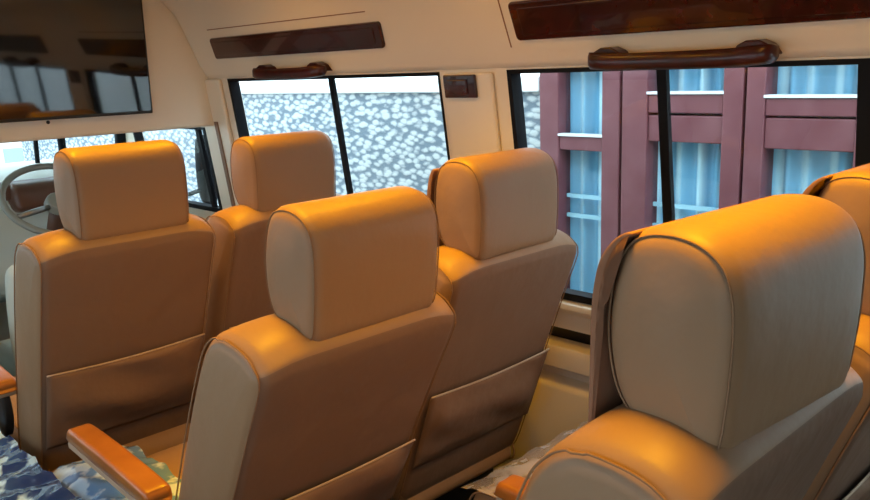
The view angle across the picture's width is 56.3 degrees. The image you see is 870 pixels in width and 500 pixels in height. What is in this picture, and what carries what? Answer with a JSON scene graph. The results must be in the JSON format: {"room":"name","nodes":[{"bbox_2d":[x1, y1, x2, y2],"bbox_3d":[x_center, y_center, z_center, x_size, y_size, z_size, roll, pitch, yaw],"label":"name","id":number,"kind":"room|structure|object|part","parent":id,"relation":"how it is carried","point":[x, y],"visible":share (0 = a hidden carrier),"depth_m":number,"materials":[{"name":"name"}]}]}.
{"room":"vehicle interior","nodes":[
{"label":"vehicle interior","id":0,"kind":"room"},
{"bbox_2d":[0,302,9,340],"bbox_3d":[-2.474,0.254,3.887,2.230,1.090,0.060,-14,17,-43],"label":"wall","id":1,"kind":"structure","parent":0,"point":[4,326],"depth_m":4.14,"materials":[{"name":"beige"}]},
{"bbox_2d":[0,159,54,302],"bbox_3d":[-2.226,-0.015,3.606,1.960,0.616,0.838,-14,17,-43],"label":"dashboard","id":2,"kind":"object","parent":1,"relation":"attached to","point":[28,191],"visible":0.23,"depth_m":3.50,"materials":[{"name":"grey plastic"}]},
{"bbox_2d":[8,177,54,212],"bbox_3d":[-1.750,-0.243,3.576,0.250,0.133,0.193,-14,17,-43],"label":"hood","id":3,"kind":"object","parent":2,"relation":"attached to","point":[27,194],"depth_m":3.49,"materials":[{"name":"brown"}]},
{"bbox_2d":[0,163,63,234],"bbox_3d":[-1.559,-0.150,3.398,0.445,0.403,0.389,-7,13,-21],"label":"steering wheel","id":4,"kind":"object","parent":2,"relation":"attached to","point":[54,222],"visible":0.47,"depth_m":3.34,"materials":[{"name":"leather"},{"name":"plastic"}]},
{"bbox_2d":[33,133,125,162],"bbox_3d":[-2.370,-0.381,3.659,2.095,0.645,0.305,-14,17,-43],"label":"window","id":5,"kind":"structure","parent":1,"relation":"in","point":[119,138],"depth_m":4.07,"materials":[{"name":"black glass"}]},
{"bbox_2d":[0,0,213,142],"bbox_3d":[-1.724,-0.655,2.828,2.090,0.590,0.080,-14,17,-43],"label":"wall","id":6,"kind":"structure","parent":0,"point":[179,96],"depth_m":3.34,"materials":[{"name":"beige plastic"}]},
{"bbox_2d":[0,0,152,122],"bbox_3d":[-1.460,-0.729,2.976,0.835,0.500,0.036,-14,19,-43],"label":"television","id":7,"kind":"object","parent":6,"relation":"attached to","point":[60,59],"visible":1,"depth_m":3.05,"materials":[{"name":"black plastic"}]},
{"bbox_2d":[214,122,235,206],"bbox_3d":[-0.917,-0.327,3.594,0.070,0.480,0.025,-14,17,-43],"label":"trim","id":8,"kind":"structure","parent":6,"relation":"attached to","point":[216,124],"depth_m":3.57,"materials":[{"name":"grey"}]},
{"bbox_2d":[208,55,869,470],"bbox_3d":[0.676,0.082,2.142,0.345,1.960,4.650,-14,17,-43],"label":"wall","id":9,"kind":"structure","parent":0,"point":[566,321],"depth_m":2.41,"materials":[{"name":"beige"}]},
{"bbox_2d":[125,132,215,222],"bbox_3d":[-1.288,-0.114,4.172,0.258,1.600,1.000,-14,17,-43],"label":"door","id":10,"kind":"structure","parent":9,"relation":"in","point":[204,214],"depth_m":3.97,"materials":[{"name":"beige"}]},
{"bbox_2d":[133,127,222,211],"bbox_3d":[-1.258,-0.413,3.989,0.096,0.400,0.760,-14,17,-43],"label":"window","id":11,"kind":"structure","parent":10,"relation":"attached to","point":[138,136],"depth_m":3.77,"materials":[{"name":"black rubber"}]},
{"bbox_2d":[188,135,216,203],"bbox_3d":[-1.184,-0.396,4.087,0.139,0.364,0.097,-14,17,-43],"label":"mirror","id":12,"kind":"object","parent":10,"relation":"attached to","point":[202,189],"visible":0.44,"depth_m":4.08,"materials":[{"name":"black plastic"}]},
{"bbox_3d":[-1.200,-0.297,4.104,0.024,0.043,0.105,8,16,39],"label":"mirror arm","id":13,"kind":"part","parent":12,"relation":"part of","materials":[{"name":"black plastic"}]},
{"bbox_2d":[205,79,238,209],"bbox_3d":[-0.932,-0.417,3.587,0.104,0.660,0.200,-14,17,-43],"label":"trim","id":14,"kind":"structure","parent":9,"relation":"attached to","point":[214,87],"depth_m":3.53,"materials":[{"name":"beige plastic"}]},
{"bbox_2d":[252,62,332,79],"bbox_3d":[-0.533,-0.654,2.972,0.085,0.057,0.430,-14,17,-43],"label":"handle","id":15,"kind":"object","parent":9,"relation":"attached to","point":[313,69],"visible":1,"depth_m":2.90,"materials":[{"name":"brown wood"}]},
{"bbox_2d":[210,21,384,58],"bbox_3d":[-0.531,-0.746,2.924,0.043,0.082,1.061,-14,17,-43],"label":"panel","id":16,"kind":"object","parent":9,"relation":"attached to","point":[366,35],"visible":1,"depth_m":2.84,"materials":[{"name":"brown wood"}]},
{"bbox_2d":[227,72,449,193],"bbox_3d":[-0.369,-0.314,3.060,0.131,0.672,1.255,-14,17,-43],"label":"window","id":17,"kind":"structure","parent":9,"relation":"in","point":[234,87],"depth_m":2.97,"materials":[{"name":"black rubber"}]},
{"bbox_2d":[208,0,511,47],"bbox_3d":[-0.350,-0.721,2.740,0.063,0.142,1.544,-14,17,-43],"label":"trim","id":18,"kind":"structure","parent":9,"relation":"attached to","point":[497,0],"depth_m":2.70,"materials":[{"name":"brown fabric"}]},
{"bbox_2d":[443,74,477,97],"bbox_3d":[0.074,-0.488,2.426,0.024,0.068,0.130,-14,17,-43],"label":"plate","id":19,"kind":"object","parent":9,"relation":"attached to","point":[455,86],"visible":1,"depth_m":2.41,"materials":[{"name":"brown wood"}]},
{"bbox_2d":[443,72,500,157],"bbox_3d":[0.137,-0.213,2.511,0.101,0.655,0.200,-14,17,-43],"label":"trim","id":20,"kind":"structure","parent":9,"relation":"attached to","point":[473,122],"depth_m":2.44,"materials":[{"name":"beige plastic"}]},
{"bbox_2d":[160,0,869,77],"bbox_3d":[0.512,-0.606,1.773,0.372,0.385,4.540,-14,17,-43],"label":"overhead panel","id":21,"kind":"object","parent":9,"relation":"attached to","point":[420,35],"depth_m":2.40,"materials":[{"name":"beige plastic"}]},
{"bbox_2d":[501,370,588,465],"bbox_3d":[0.780,0.738,2.276,0.137,0.575,1.520,-14,17,-43],"label":"trim","id":22,"kind":"structure","parent":9,"relation":"attached to","point":[559,404],"depth_m":2.56,"materials":[{"name":"beige plastic"}]},
{"bbox_2d":[543,335,589,376],"bbox_3d":[0.675,0.382,2.233,0.091,0.094,4.700,-14,17,-43],"label":"trim","id":23,"kind":"structure","parent":9,"relation":"attached to","point":[563,354],"depth_m":2.46,"materials":[{"name":"beige plastic"}]},
{"bbox_2d":[549,326,590,344],"bbox_3d":[0.702,0.305,2.245,0.021,0.056,4.700,-14,17,-43],"label":"trim","id":24,"kind":"structure","parent":9,"relation":"attached to","point":[556,331],"depth_m":2.52,"materials":[{"name":"black plastic"}]},
{"bbox_2d":[557,300,591,318],"bbox_3d":[0.645,0.216,2.172,0.062,0.047,4.700,-14,17,-43],"label":"trim","id":25,"kind":"structure","parent":9,"relation":"attached to","point":[567,307],"depth_m":2.37,"materials":[{"name":"beige plastic"}]},
{"bbox_2d":[588,39,781,70],"bbox_3d":[0.556,-0.447,1.874,0.086,0.059,0.470,-14,17,-43],"label":"handle","id":26,"kind":"object","parent":9,"relation":"attached to","point":[753,52],"visible":0.99,"depth_m":1.81,"materials":[{"name":"brown wood"}]},
{"bbox_2d":[506,58,869,304],"bbox_3d":[0.942,-0.067,1.739,0.131,0.672,1.950,-14,17,-43],"label":"window","id":27,"kind":"structure","parent":9,"relation":"in","point":[862,155],"depth_m":2.02,"materials":[{"name":"black rubber"}]},
{"bbox_2d":[508,0,869,40],"bbox_3d":[0.807,-0.498,1.571,0.051,0.100,1.715,-14,17,-43],"label":"panel","id":28,"kind":"object","parent":9,"relation":"attached to","point":[531,19],"visible":1,"depth_m":1.86,"materials":[{"name":"brown wood"}]},
{"bbox_3d":[-0.453,1.181,2.044,2.500,0.060,5.900,-14,17,-43],"label":"floor","id":29,"kind":"structure","parent":0,"visible":0},
{"bbox_2d":[0,264,16,375],"bbox_3d":[-1.488,0.428,3.370,0.559,0.906,0.529,-14,17,-43],"label":"seat","id":30,"kind":"object","parent":29,"relation":"on","point":[7,347],"visible":0.14,"depth_m":3.02,"materials":[{"name":"grey leather"}]},
{"bbox_2d":[0,339,15,375],"bbox_3d":[-1.522,0.444,3.410,0.519,0.191,0.430,-14,17,-43],"label":"seat cushion","id":31,"kind":"object","parent":30,"relation":"on","point":[7,361],"depth_m":3.23,"materials":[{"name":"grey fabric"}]},
{"bbox_3d":[-1.378,0.246,3.207,0.559,0.487,0.194,-14,17,-43],"label":"backrest","id":32,"kind":"part","parent":30,"relation":"part of","materials":[{"name":"grey leather"}]},
{"bbox_2d":[0,139,215,471],"bbox_3d":[-1.115,0.339,2.613,0.614,1.382,0.920,-14,17,-43],"label":"passenger seat","id":33,"kind":"object","parent":29,"relation":"on","point":[109,318],"visible":0.9,"depth_m":2.26,"materials":[{"name":"brown leather"}]},
{"bbox_3d":[-1.405,0.387,2.530,0.060,0.020,0.430,-14,19,-43],"label":"armrest","id":34,"kind":"part","parent":33,"relation":"part of","materials":[{"name":"beige"}]},
{"bbox_3d":[-1.402,0.361,2.520,0.070,0.046,0.459,-14,19,-43],"label":"armrest","id":35,"kind":"part","parent":33,"relation":"part of","materials":[{"name":"orange leather"}]},
{"bbox_2d":[0,431,82,499],"bbox_3d":[-1.163,0.617,2.138,0.222,0.087,0.982,-14,17,-43],"label":"plastic wrap","id":36,"kind":"object","parent":33,"relation":"on","point":[22,477],"visible":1,"depth_m":2.11,"materials":[{"name":"blue plastic"}]},
{"bbox_2d":[5,376,189,471],"bbox_3d":[-1.188,0.560,2.748,0.478,0.206,0.682,-14,17,-43],"label":"seat cushion","id":37,"kind":"object","parent":33,"relation":"on","point":[164,430],"depth_m":2.54,"materials":[{"name":"brown leather"}]},
{"bbox_2d":[66,186,455,499],"bbox_3d":[-0.422,0.491,1.962,0.614,1.319,0.934,-14,17,-43],"label":"passenger seat","id":38,"kind":"object","parent":29,"relation":"on","point":[321,396],"visible":0.99,"depth_m":1.56,"materials":[{"name":"brown leather"}]},
{"bbox_3d":[-0.752,0.520,1.916,0.060,0.020,0.430,-14,19,-43],"label":"armrest","id":39,"kind":"part","parent":38,"relation":"part of","materials":[{"name":"beige"}]},
{"bbox_2d":[53,446,180,499],"bbox_3d":[-0.773,0.605,2.032,0.242,0.055,0.552,-14,17,-43],"label":"plastic cover","id":40,"kind":"object","parent":38,"relation":"on","point":[79,478],"visible":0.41,"depth_m":2.07,"materials":[{"name":"plastic"}]},
{"bbox_3d":[-0.750,0.495,1.907,0.070,0.046,0.459,-14,19,-43],"label":"armrest","id":41,"kind":"part","parent":38,"relation":"part of","materials":[{"name":"orange leather"}]},
{"bbox_2d":[146,442,186,478],"bbox_3d":[-0.501,0.681,2.095,0.478,0.206,0.682,-14,17,-43],"label":"seat cushion","id":42,"kind":"object","parent":38,"relation":"on","point":[171,456],"depth_m":2.20,"materials":[{"name":"brown leather"}]},
{"bbox_3d":[-0.280,0.408,1.789,0.512,0.753,0.204,-14,43,-43],"label":"backrest","id":43,"kind":"part","parent":38,"relation":"part of","materials":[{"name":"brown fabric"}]},
{"bbox_2d":[201,130,341,368],"bbox_3d":[-0.716,0.234,3.061,0.574,1.364,0.936,-14,17,-43],"label":"passenger seat","id":44,"kind":"object","parent":29,"relation":"on","point":[269,172],"visible":0.39,"depth_m":2.58,"materials":[{"name":"brown leather"}]},
{"bbox_2d":[388,148,578,499],"bbox_3d":[-0.063,0.355,2.462,0.576,1.342,0.947,-14,17,-43],"label":"passenger seat","id":45,"kind":"object","parent":29,"relation":"on","point":[505,265],"visible":0.73,"depth_m":2.08,"materials":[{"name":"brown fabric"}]},
{"bbox_2d":[389,446,510,499],"bbox_3d":[-0.158,0.561,2.576,0.478,0.206,0.682,-14,17,-43],"label":"seat cushion","id":46,"kind":"object","parent":45,"relation":"on","point":[467,469],"depth_m":2.32,"materials":[{"name":"brown leather"}]},
{"bbox_3d":[-0.153,0.706,2.608,0.440,0.100,0.530,-14,17,-43],"label":"seat frame","id":47,"kind":"part","parent":45,"relation":"part of","materials":[{"name":"black plastic"}]},
{"bbox_2d":[469,163,869,499],"bbox_3d":[0.576,0.463,1.814,0.574,1.367,0.936,-14,17,-43],"label":"passenger seat","id":48,"kind":"object","parent":29,"relation":"on","point":[844,474],"visible":0.23,"depth_m":1.30,"materials":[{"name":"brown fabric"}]},
{"bbox_2d":[474,494,494,499],"bbox_3d":[0.484,0.682,1.928,0.478,0.206,0.682,-14,17,-43],"label":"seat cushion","id":49,"kind":"object","parent":48,"relation":"on","point":[478,496],"depth_m":1.96,"materials":[{"name":"brown leather"}]},
{"bbox_2d":[461,421,587,496],"bbox_3d":[0.435,0.578,1.953,0.512,0.058,0.562,-14,17,-43],"label":"plastic cover","id":50,"kind":"object","parent":48,"relation":"on","point":[521,467],"visible":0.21,"depth_m":2.03,"materials":[{"name":"plastic"}]},
{"bbox_3d":[0.725,0.400,1.601,0.512,0.774,0.204,-14,37,-43],"label":"backrest","id":51,"kind":"part","parent":48,"relation":"part of","materials":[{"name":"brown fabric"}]},
{"bbox_2d":[494,194,865,499],"bbox_3d":[0.124,0.575,1.364,0.614,1.377,0.930,-14,17,-43],"label":"passenger seat","id":52,"kind":"object","parent":29,"relation":"on","point":[723,340],"visible":1,"depth_m":0.88,"materials":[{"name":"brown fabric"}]},
{"bbox_3d":[0.300,0.532,1.569,0.070,0.046,0.459,-14,19,-43],"label":"armrest","id":53,"kind":"part","parent":52,"relation":"part of","materials":[{"name":"orange leather"}]},
{"bbox_3d":[0.284,0.499,1.175,0.512,0.801,0.204,-14,37,-43],"label":"backrest","id":54,"kind":"part","parent":52,"relation":"part of","materials":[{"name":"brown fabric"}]},
{"label":"outside","id":55,"kind":"structure","parent":0,"visible":0},
{"bbox_3d":[-3.393,1.253,5.394,30.000,0.050,36.000,-14,17,-43],"label":"floor","id":56,"kind":"structure","parent":55,"visible":0},
{"bbox_2d":[0,79,326,163],"bbox_3d":[-7.313,-3.522,11.248,12.000,7.000,3.030,-14,17,-43],"label":"building","id":57,"kind":"structure","parent":56,"relation":"on","point":[12,152],"depth_m":11.08,"materials":[{"name":"paint"}]},
{"bbox_2d":[21,92,539,205],"bbox_3d":[-1.980,-0.237,6.851,0.280,2.125,7.530,-14,17,-43],"label":"stone wall","id":58,"kind":"structure","parent":56,"relation":"on","point":[392,139],"depth_m":4.90,"materials":[{"name":"grey stone"}]},
{"bbox_2d":[239,75,539,93],"bbox_3d":[-2.015,-1.311,6.615,0.350,0.075,7.530,-14,17,-43],"label":"coping","id":59,"kind":"object","parent":58,"relation":"on","point":[530,83],"visible":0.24,"depth_m":4.79,"materials":[{"name":"white paint"}]},
{"bbox_2d":[671,113,813,116],"bbox_3d":[3.646,-0.559,0.997,0.240,4.900,8.460,-14,17,-43],"label":"wall","id":60,"kind":"structure","parent":56,"relation":"on","point":[671,113],"depth_m":3.45,"materials":[{"name":"purple paint"}]},
{"bbox_2d":[540,71,622,292],"bbox_3d":[0.708,-0.413,3.808,0.138,2.400,0.440,-14,17,-43],"label":"window","id":61,"kind":"structure","parent":60,"relation":"in","point":[581,112],"depth_m":3.82,"materials":[{"name":"clear glass"}]},
{"bbox_3d":[0.591,-0.434,3.923,0.135,2.400,0.110,-14,17,-43],"label":"post","id":62,"kind":"part","parent":61,"relation":"part of","materials":[{"name":"purple wood"}]},
{"bbox_3d":[0.706,-0.498,3.777,0.106,0.064,0.238,-14,17,-43],"label":"rail","id":63,"kind":"part","parent":61,"relation":"part of","materials":[{"name":"purple wood"}]},
{"bbox_2d":[570,150,601,292],"bbox_3d":[0.762,-0.008,3.925,0.045,0.955,0.238,-14,17,-43],"label":"curtain","id":64,"kind":"object","parent":61,"relation":"hanging from","point":[585,166],"depth_m":3.92,"materials":[{"name":"blue fabric"}]},
{"bbox_2d":[570,72,601,133],"bbox_3d":[0.737,-0.696,3.771,0.045,0.315,0.238,-14,17,-43],"label":"curtain","id":65,"kind":"object","parent":61,"relation":"hanging from","point":[585,87],"depth_m":3.81,"materials":[{"name":"blue fabric"}]},
{"bbox_3d":[0.829,-0.390,3.685,0.132,2.400,0.092,-14,17,-43],"label":"post","id":66,"kind":"part","parent":61,"relation":"part of","materials":[{"name":"purple wood"}]},
{"bbox_2d":[620,68,747,234],"bbox_3d":[1.061,-0.346,3.451,0.137,2.400,0.543,-14,17,-43],"label":"window","id":67,"kind":"structure","parent":60,"relation":"in","point":[708,148],"depth_m":3.44,"materials":[{"name":"clear glass"}]},
{"bbox_3d":[0.913,-0.374,3.598,0.135,2.400,0.123,-14,17,-43],"label":"post","id":68,"kind":"part","parent":67,"relation":"part of","materials":[{"name":"purple wood"}]},
{"bbox_3d":[1.065,-0.509,3.397,0.102,0.110,0.337,-14,17,-43],"label":"rail","id":69,"kind":"part","parent":67,"relation":"part of","materials":[{"name":"purple wood"}]},
{"bbox_3d":[1.060,-0.608,3.373,0.106,0.075,0.337,-14,17,-43],"label":"rail","id":70,"kind":"part","parent":67,"relation":"part of","materials":[{"name":"purple wood"}]},
{"bbox_2d":[657,141,720,222],"bbox_3d":[1.122,0.033,3.554,0.044,1.012,0.337,-14,17,-43],"label":"curtain","id":71,"kind":"object","parent":67,"relation":"hanging from","point":[696,166],"depth_m":3.48,"materials":[{"name":"blue fabric"}]},
{"bbox_2d":[669,68,723,90],"bbox_3d":[1.094,-0.730,3.384,0.044,0.145,0.337,-14,17,-43],"label":"curtain","id":72,"kind":"object","parent":67,"relation":"hanging from","point":[680,79],"depth_m":3.40,"materials":[{"name":"blue fabric"}]},
{"bbox_3d":[1.222,-0.316,3.289,0.132,2.400,0.083,-14,17,-43],"label":"post","id":73,"kind":"part","parent":67,"relation":"part of","materials":[{"name":"purple wood"}]},
{"bbox_2d":[741,65,857,202],"bbox_3d":[1.433,-0.276,3.075,0.136,2.400,0.500,-14,17,-43],"label":"window","id":74,"kind":"structure","parent":60,"relation":"in","point":[784,153],"depth_m":3.09,"materials":[{"name":"clear glass"}]},
{"bbox_3d":[1.285,-0.304,3.225,0.132,2.400,0.075,-14,17,-43],"label":"post","id":75,"kind":"part","parent":74,"relation":"part of","materials":[{"name":"purple wood"}]},
{"bbox_3d":[1.417,-0.436,3.044,0.102,0.117,0.330,-14,17,-43],"label":"rail","id":76,"kind":"part","parent":74,"relation":"part of","materials":[{"name":"purple wood"}]},
{"bbox_3d":[1.412,-0.532,3.021,0.106,0.065,0.330,-14,17,-43],"label":"rail","id":77,"kind":"part","parent":74,"relation":"part of","materials":[{"name":"purple wood"}]},
{"bbox_2d":[771,149,853,195],"bbox_3d":[1.473,0.105,3.200,0.045,1.000,0.330,-14,17,-43],"label":"curtain","id":78,"kind":"object","parent":74,"relation":"hanging from","point":[792,171],"depth_m":3.15,"materials":[{"name":"blue fabric"}]},
{"bbox_2d":[777,65,857,93],"bbox_3d":[1.445,-0.656,3.030,0.045,0.160,0.330,-14,17,-43],"label":"curtain","id":79,"kind":"object","parent":74,"relation":"hanging from","point":[825,79],"depth_m":3.04,"materials":[{"name":"blue fabric"}]},
{"bbox_3d":[1.575,-0.249,2.933,0.132,2.400,0.095,-14,17,-43],"label":"post","id":80,"kind":"part","parent":74,"relation":"part of","materials":[{"name":"purple wood"}]}
]}

